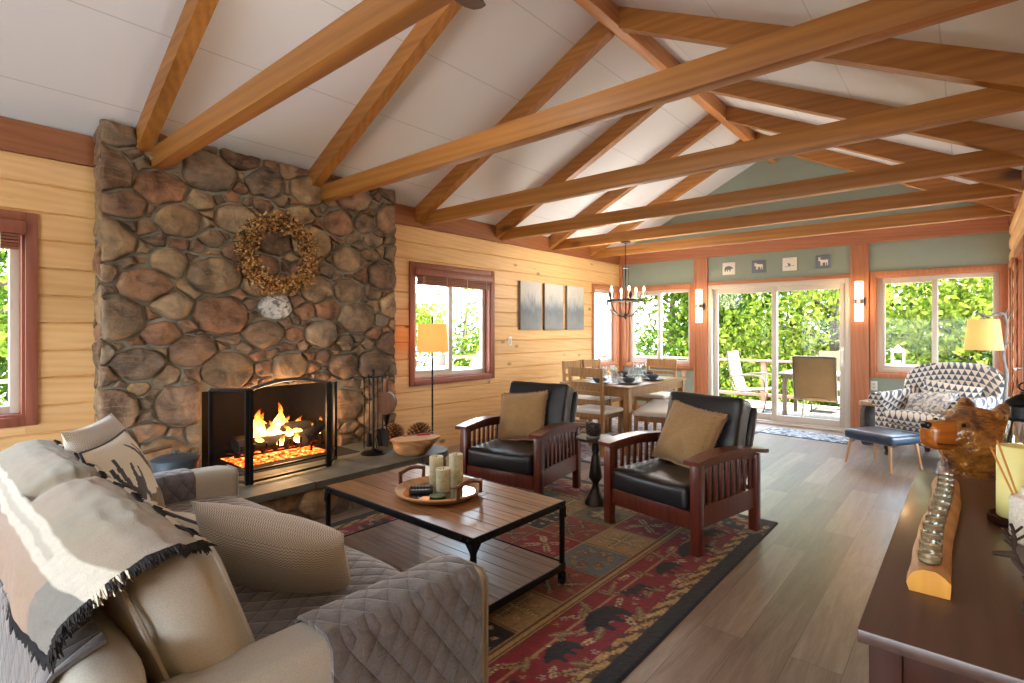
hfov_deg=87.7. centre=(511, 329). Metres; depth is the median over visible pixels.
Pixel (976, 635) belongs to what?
console table
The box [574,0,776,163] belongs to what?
ridge beam
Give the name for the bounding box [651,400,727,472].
throw pillow
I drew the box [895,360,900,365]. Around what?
candle
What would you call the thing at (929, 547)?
tealight
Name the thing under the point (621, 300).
chandelier
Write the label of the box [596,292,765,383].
tree
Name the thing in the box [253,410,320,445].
fire
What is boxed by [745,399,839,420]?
floor
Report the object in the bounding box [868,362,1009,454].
loveseat
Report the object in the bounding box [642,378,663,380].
dinner plate
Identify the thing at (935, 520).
tealight
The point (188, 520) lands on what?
throw pillow
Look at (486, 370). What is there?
window
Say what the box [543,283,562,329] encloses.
picture
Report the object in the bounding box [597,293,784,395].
tree
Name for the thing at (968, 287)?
tree
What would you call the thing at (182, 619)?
cushion
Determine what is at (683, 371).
wall outlet
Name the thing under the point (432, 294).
patio umbrella
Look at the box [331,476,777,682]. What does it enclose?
area rug
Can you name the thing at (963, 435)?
bear
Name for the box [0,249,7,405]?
tree
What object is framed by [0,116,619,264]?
trim
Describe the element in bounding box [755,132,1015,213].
rafter
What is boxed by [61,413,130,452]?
throw pillow
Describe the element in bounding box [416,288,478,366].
tree
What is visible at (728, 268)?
wall plaque
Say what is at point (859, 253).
trim
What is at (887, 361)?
tree
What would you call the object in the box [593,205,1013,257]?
tie beam
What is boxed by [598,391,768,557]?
armchair
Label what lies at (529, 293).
picture
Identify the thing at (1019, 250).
door
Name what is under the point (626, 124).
rafter
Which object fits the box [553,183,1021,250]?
tie beam
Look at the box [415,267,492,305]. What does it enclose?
roman shade
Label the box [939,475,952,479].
tealight
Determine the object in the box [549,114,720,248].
rafter
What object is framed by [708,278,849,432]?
door
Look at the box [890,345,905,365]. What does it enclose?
lantern
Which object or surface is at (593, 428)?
candle
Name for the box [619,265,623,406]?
trim
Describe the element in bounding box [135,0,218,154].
rafter
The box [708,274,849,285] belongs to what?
trim
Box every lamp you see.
[416,316,447,432]
[964,308,1012,402]
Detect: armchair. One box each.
[455,381,585,493]
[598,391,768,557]
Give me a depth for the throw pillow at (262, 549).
1.72 m
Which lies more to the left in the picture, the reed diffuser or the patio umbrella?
the patio umbrella
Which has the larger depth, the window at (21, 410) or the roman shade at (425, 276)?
the roman shade at (425, 276)
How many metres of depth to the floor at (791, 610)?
2.95 m
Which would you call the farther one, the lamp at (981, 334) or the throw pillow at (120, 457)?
the lamp at (981, 334)
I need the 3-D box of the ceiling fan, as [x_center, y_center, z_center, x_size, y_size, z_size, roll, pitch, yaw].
[-0.627,-2.067,2.605,1.337,0.675,1.212,0,0,41]
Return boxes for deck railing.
[0,355,476,383]
[595,354,918,401]
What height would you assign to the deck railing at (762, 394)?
0.820 m
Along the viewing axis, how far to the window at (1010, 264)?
5.52 m
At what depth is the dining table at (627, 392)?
6.00 m
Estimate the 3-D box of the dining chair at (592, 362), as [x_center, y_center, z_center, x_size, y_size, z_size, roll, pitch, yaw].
[1.279,0.877,7.339,0.465,0.940,0.450,0,0,41]
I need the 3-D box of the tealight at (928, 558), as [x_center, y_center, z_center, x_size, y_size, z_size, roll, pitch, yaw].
[0.979,0.534,1.249,0.049,0.021,0.049,0,0,41]
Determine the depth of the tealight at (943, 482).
1.86 m
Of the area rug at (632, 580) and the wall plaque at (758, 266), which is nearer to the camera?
the area rug at (632, 580)
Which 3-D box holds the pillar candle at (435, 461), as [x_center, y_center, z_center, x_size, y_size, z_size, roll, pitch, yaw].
[-0.433,0.804,3.055,0.080,0.167,0.080,0,0,41]
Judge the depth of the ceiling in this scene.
4.03 m
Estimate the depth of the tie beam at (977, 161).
4.66 m
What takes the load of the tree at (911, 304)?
on the ground
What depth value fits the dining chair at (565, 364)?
6.96 m
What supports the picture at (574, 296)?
attached to the wall at (61, 193)
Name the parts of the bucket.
lid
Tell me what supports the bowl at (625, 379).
on the dinner plate at (621, 382)
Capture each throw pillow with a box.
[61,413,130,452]
[78,429,164,507]
[164,510,199,534]
[190,501,350,592]
[497,390,548,440]
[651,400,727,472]
[904,391,959,413]
[922,379,983,400]
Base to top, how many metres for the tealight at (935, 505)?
0.021 m
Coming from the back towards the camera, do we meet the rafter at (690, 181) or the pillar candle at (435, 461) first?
the rafter at (690, 181)
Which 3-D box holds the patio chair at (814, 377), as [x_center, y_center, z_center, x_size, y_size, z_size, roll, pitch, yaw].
[4.540,0.898,7.893,0.633,1.050,0.681,0,0,41]
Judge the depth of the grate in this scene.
4.42 m
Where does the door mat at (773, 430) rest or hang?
on the floor at (791, 610)
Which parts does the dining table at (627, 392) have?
leg, leg, leg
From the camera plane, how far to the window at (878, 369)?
6.64 m
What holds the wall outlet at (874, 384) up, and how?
attached to the wall at (993, 248)
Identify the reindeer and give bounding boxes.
[992,523,1023,618]
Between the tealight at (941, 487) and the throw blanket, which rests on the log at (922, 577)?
the tealight at (941, 487)
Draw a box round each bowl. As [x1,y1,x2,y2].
[390,434,440,455]
[617,371,627,375]
[622,377,634,382]
[642,371,653,375]
[647,374,658,378]
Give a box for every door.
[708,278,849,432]
[1013,235,1023,443]
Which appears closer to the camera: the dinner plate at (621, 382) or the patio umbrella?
the dinner plate at (621, 382)
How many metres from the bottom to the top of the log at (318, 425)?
0.197 m
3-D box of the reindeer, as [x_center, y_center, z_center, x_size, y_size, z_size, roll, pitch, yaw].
[1.102,0.510,1.103,0.162,0.182,0.073,0,0,41]
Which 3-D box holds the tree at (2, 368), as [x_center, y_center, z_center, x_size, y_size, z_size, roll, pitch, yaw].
[-8.385,0.150,11.045,6.730,8.230,5.951,0,0,-36]
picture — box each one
[518,281,541,329]
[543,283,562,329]
[565,286,583,329]
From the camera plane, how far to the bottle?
1.49 m
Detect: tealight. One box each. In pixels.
[919,554,940,563]
[920,543,940,552]
[922,533,941,541]
[924,524,942,532]
[927,517,944,524]
[929,509,946,516]
[932,503,948,509]
[935,497,950,502]
[937,491,951,496]
[938,485,952,490]
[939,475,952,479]
[939,480,952,485]
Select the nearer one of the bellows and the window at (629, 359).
the bellows
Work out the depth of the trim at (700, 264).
8.33 m
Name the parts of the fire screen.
panel, panel, panel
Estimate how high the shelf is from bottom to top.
0.020 m
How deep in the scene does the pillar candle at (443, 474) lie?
2.91 m
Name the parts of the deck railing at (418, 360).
post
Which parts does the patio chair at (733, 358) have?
frame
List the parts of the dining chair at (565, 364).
post, post, seat frame, seat, leg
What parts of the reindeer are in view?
leg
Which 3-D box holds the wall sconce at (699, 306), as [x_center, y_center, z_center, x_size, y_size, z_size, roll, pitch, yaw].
[2.911,-0.370,8.271,0.110,0.516,0.159,0,0,41]
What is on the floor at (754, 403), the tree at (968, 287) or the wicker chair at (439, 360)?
the wicker chair at (439, 360)
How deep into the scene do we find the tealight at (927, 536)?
1.37 m
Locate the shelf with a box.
[344,519,560,605]
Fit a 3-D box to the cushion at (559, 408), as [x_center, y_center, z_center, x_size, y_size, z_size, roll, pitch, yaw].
[0.227,0.720,4.704,0.597,0.517,0.292,0,0,32]
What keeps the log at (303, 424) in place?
on the log at (318, 425)
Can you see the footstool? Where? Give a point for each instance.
(888, 437)
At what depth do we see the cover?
1.51 m
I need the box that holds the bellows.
[374,373,396,428]
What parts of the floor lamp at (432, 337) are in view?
lamp shade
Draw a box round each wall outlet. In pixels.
[682,370,685,377]
[871,381,877,389]
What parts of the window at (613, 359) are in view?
sash frame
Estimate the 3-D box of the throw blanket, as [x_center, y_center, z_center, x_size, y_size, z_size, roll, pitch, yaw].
[-1.411,0.584,1.652,1.795,0.257,0.315,0,0,41]
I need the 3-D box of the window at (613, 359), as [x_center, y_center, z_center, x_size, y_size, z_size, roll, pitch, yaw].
[1.520,-0.067,8.966,0.180,1.363,0.862,0,0,41]
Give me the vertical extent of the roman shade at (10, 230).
0.420 m
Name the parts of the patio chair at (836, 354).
frame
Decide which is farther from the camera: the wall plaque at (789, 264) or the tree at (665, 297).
the tree at (665, 297)
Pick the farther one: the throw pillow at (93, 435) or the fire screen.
the fire screen
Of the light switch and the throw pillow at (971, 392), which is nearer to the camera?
the throw pillow at (971, 392)
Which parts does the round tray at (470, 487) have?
handle, handle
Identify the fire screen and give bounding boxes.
[208,377,336,484]
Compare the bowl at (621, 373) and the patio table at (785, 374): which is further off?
the patio table at (785, 374)
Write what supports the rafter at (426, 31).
attached to the ceiling
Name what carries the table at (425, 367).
on the floor at (754, 403)
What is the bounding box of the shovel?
[138,444,171,454]
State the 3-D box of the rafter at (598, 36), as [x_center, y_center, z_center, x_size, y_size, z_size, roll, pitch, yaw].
[-0.122,-1.864,5.095,2.435,1.388,0.090,0,0,41]
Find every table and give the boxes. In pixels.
[324,463,565,614]
[416,366,470,370]
[560,374,685,455]
[576,434,611,506]
[779,370,839,414]
[857,471,1023,682]
[859,399,898,447]
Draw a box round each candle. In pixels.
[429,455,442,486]
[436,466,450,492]
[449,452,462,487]
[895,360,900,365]
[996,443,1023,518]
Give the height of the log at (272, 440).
0.110 m
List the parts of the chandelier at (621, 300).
arm, arm, stem, arm, arm, arm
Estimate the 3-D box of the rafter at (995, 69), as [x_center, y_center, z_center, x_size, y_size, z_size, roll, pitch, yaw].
[1.801,-1.859,3.443,2.455,1.398,0.090,0,0,41]
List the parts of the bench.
leg, leg, seat, seat frame, leg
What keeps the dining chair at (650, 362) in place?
on the dining rug at (586, 452)
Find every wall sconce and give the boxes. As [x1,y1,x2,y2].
[695,289,704,322]
[854,281,864,320]
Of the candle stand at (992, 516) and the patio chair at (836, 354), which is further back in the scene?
the patio chair at (836, 354)
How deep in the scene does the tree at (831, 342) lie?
11.95 m
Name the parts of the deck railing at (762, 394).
rail, rail, post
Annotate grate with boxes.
[222,433,322,458]
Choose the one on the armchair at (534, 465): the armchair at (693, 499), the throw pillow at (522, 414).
the throw pillow at (522, 414)
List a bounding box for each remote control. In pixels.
[410,485,432,489]
[410,489,432,493]
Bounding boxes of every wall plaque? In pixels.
[723,262,734,274]
[752,260,765,272]
[783,257,796,270]
[816,254,830,268]
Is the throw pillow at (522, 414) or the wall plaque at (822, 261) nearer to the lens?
the throw pillow at (522, 414)
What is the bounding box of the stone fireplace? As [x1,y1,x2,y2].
[92,119,447,520]
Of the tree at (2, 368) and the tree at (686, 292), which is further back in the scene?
the tree at (686, 292)
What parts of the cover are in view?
panel, arm panel, seat panel, arm panel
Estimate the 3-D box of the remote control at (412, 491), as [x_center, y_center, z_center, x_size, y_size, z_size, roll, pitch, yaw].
[-0.493,0.879,2.909,0.125,0.018,0.036,0,0,-7]
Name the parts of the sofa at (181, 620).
frame, arm, arm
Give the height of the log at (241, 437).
0.114 m
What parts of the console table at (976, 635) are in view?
leg, panel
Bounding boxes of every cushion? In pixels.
[97,501,249,682]
[468,439,564,474]
[509,381,572,442]
[613,458,741,509]
[663,391,750,471]
[845,426,920,446]
[884,409,940,428]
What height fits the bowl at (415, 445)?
0.153 m
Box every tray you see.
[395,465,482,504]
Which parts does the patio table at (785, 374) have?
leg, leg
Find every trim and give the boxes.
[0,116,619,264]
[619,216,1008,264]
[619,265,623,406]
[694,257,707,394]
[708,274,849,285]
[850,243,868,427]
[1008,167,1023,224]
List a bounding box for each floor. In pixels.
[313,409,939,682]
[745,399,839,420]
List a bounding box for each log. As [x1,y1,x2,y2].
[231,435,243,449]
[233,431,317,453]
[264,420,311,431]
[298,419,324,445]
[906,476,961,599]
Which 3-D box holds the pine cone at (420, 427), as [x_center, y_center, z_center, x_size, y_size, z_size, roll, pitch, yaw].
[-0.845,0.957,4.892,0.250,0.225,0.250,0,0,-29]
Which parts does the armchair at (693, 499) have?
leg, arm, rail, rail, leg, arm, rail, backrest, leg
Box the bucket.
[149,450,200,472]
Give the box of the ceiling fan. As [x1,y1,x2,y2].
[455,0,485,9]
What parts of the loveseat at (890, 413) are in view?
leg, arm, backrest, arm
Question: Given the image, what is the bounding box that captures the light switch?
[508,337,511,345]
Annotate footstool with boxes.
[845,426,922,473]
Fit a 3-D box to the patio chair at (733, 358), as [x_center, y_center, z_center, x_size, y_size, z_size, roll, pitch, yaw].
[4.166,0.898,9.275,0.681,1.050,0.633,0,0,41]
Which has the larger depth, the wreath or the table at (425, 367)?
the table at (425, 367)
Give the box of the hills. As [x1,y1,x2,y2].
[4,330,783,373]
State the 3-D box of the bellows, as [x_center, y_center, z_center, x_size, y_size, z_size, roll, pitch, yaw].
[-1.091,0.615,4.611,0.184,0.490,0.083,0,0,-1]
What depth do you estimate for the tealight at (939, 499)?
1.67 m
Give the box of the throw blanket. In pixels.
[0,439,217,673]
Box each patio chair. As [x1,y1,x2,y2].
[726,351,770,412]
[792,355,839,416]
[810,351,839,413]
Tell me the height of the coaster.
0.009 m
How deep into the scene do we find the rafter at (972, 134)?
4.29 m
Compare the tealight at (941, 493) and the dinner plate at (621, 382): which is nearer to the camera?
the tealight at (941, 493)
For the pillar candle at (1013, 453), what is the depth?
1.63 m
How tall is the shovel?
0.311 m
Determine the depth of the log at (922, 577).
1.32 m
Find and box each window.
[0,209,37,428]
[409,261,494,386]
[592,284,619,367]
[623,283,693,369]
[870,264,1007,378]
[1008,257,1013,397]
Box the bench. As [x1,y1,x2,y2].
[633,399,667,455]
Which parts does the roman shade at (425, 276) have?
pull cord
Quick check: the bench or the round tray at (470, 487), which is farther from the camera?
the bench
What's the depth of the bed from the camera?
4.45 m
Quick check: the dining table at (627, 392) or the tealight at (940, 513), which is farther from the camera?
the dining table at (627, 392)
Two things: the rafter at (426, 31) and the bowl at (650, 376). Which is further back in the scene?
the bowl at (650, 376)
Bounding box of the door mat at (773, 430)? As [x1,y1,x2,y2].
[759,427,856,444]
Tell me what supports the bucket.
on the stone fireplace
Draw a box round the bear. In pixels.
[920,397,1015,480]
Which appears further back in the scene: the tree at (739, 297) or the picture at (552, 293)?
the tree at (739, 297)
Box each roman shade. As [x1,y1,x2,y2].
[0,218,25,249]
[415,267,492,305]
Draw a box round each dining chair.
[562,360,609,432]
[568,367,622,456]
[582,358,622,431]
[634,358,676,430]
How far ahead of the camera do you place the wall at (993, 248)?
7.40 m
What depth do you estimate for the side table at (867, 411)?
6.31 m
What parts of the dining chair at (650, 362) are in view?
leg, post, seat frame, seat, post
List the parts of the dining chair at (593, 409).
post, seat frame, seat, post, leg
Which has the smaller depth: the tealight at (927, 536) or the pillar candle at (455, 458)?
the tealight at (927, 536)
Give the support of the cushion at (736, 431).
on the armchair at (693, 499)
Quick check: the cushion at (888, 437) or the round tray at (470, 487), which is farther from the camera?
the cushion at (888, 437)
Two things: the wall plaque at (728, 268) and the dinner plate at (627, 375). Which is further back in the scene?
the wall plaque at (728, 268)
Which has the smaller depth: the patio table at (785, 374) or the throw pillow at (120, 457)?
the throw pillow at (120, 457)
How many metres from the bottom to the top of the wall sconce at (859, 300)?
0.516 m
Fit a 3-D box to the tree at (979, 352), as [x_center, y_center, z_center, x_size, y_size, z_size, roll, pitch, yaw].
[9.172,1.773,9.007,2.995,4.590,3.707,0,0,10]
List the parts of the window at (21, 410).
sash frame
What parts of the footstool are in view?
leg, leg, leg, leg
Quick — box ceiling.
[0,0,1023,247]
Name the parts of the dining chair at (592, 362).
post, leg, seat frame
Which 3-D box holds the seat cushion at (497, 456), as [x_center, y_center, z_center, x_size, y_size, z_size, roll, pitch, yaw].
[0.060,1.026,4.431,0.612,0.182,0.685,0,0,32]
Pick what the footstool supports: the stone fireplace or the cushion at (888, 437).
the cushion at (888, 437)
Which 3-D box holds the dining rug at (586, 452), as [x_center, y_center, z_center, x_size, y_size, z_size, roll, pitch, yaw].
[1.520,1.353,6.710,2.200,0.013,2.900,0,0,41]
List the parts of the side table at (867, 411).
leg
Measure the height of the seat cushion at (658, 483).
0.182 m
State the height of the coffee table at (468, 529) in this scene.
0.446 m
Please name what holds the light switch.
attached to the wall at (61, 193)
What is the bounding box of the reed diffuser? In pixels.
[990,440,1023,545]
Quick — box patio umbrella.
[416,277,478,303]
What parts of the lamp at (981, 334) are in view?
lamp shade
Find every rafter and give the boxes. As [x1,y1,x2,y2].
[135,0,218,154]
[308,1,461,187]
[415,21,613,222]
[496,104,663,238]
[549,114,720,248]
[590,139,742,256]
[618,6,1023,92]
[707,80,1023,158]
[726,105,1023,192]
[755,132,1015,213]
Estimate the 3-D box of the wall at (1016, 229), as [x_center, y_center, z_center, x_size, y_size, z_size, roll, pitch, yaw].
[2.347,-0.005,2.091,0.165,2.970,10.630,0,0,41]
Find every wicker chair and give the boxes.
[425,353,444,365]
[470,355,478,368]
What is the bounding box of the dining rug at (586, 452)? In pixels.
[568,417,758,466]
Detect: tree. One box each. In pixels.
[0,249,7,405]
[0,250,7,401]
[416,288,468,366]
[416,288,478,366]
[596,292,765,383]
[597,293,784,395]
[662,292,785,394]
[677,277,984,406]
[719,284,930,406]
[719,329,835,406]
[778,277,992,365]
[813,331,959,406]
[819,277,992,364]
[885,279,992,364]
[969,352,992,366]
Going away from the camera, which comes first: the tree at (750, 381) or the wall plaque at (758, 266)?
the wall plaque at (758, 266)
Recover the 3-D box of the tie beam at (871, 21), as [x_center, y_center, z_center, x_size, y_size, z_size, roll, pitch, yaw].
[0.042,-1.232,3.333,4.980,0.135,0.090,0,0,41]
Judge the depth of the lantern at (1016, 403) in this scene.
1.94 m
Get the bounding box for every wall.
[0,150,618,451]
[624,156,1010,404]
[1009,190,1023,440]
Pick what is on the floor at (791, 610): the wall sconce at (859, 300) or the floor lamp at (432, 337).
the floor lamp at (432, 337)
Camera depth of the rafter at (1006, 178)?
5.10 m
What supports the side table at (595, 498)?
on the area rug at (632, 580)
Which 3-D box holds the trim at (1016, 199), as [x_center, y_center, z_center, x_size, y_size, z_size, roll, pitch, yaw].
[1.326,-1.260,1.023,0.022,0.120,13.280,0,0,41]
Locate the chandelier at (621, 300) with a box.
[604,241,647,318]
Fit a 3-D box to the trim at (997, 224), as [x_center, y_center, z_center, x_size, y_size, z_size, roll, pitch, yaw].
[3.758,-1.232,7.645,4.953,0.215,0.065,0,0,41]
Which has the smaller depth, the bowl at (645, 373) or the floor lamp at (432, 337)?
the floor lamp at (432, 337)
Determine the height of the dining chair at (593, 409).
0.940 m
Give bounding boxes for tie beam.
[150,0,454,170]
[321,0,1017,201]
[422,88,1023,225]
[501,150,1023,240]
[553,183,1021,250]
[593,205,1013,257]
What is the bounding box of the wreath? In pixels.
[231,207,322,301]
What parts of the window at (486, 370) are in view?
sash frame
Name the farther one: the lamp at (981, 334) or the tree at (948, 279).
the tree at (948, 279)
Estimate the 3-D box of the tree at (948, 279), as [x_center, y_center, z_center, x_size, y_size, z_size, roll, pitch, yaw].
[12.523,-0.094,12.888,6.674,9.166,8.022,0,0,-31]
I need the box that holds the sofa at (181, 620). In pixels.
[52,448,488,682]
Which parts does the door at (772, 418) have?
panel, panel, handle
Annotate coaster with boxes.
[430,493,445,498]
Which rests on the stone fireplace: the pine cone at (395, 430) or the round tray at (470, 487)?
the pine cone at (395, 430)
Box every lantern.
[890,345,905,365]
[1004,382,1023,442]
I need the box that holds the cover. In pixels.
[0,468,481,682]
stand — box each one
[361,369,388,455]
[987,508,1008,527]
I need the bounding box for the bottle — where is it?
[1008,486,1023,545]
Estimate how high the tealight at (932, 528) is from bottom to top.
0.021 m
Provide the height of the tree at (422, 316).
6.281 m
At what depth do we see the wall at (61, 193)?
5.71 m
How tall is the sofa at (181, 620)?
0.866 m
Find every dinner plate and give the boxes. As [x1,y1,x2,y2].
[613,374,632,376]
[617,381,640,384]
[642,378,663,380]
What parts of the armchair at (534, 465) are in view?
leg, arm, rail, rail, leg, arm, rail, backrest, leg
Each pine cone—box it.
[384,423,404,443]
[406,422,433,434]
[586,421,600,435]
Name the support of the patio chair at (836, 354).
on the floor at (754, 403)
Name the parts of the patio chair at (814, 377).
frame, frame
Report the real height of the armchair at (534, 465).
0.896 m
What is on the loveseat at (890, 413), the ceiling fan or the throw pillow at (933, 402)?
the throw pillow at (933, 402)
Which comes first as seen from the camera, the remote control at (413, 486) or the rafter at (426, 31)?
the remote control at (413, 486)
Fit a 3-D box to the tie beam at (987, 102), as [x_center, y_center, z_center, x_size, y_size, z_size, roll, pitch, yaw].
[0.902,-1.232,4.334,4.980,0.135,0.090,0,0,41]
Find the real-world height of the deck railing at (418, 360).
0.820 m
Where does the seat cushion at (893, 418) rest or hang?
on the loveseat at (890, 413)
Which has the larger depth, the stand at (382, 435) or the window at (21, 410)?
the stand at (382, 435)
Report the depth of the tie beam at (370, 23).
2.45 m

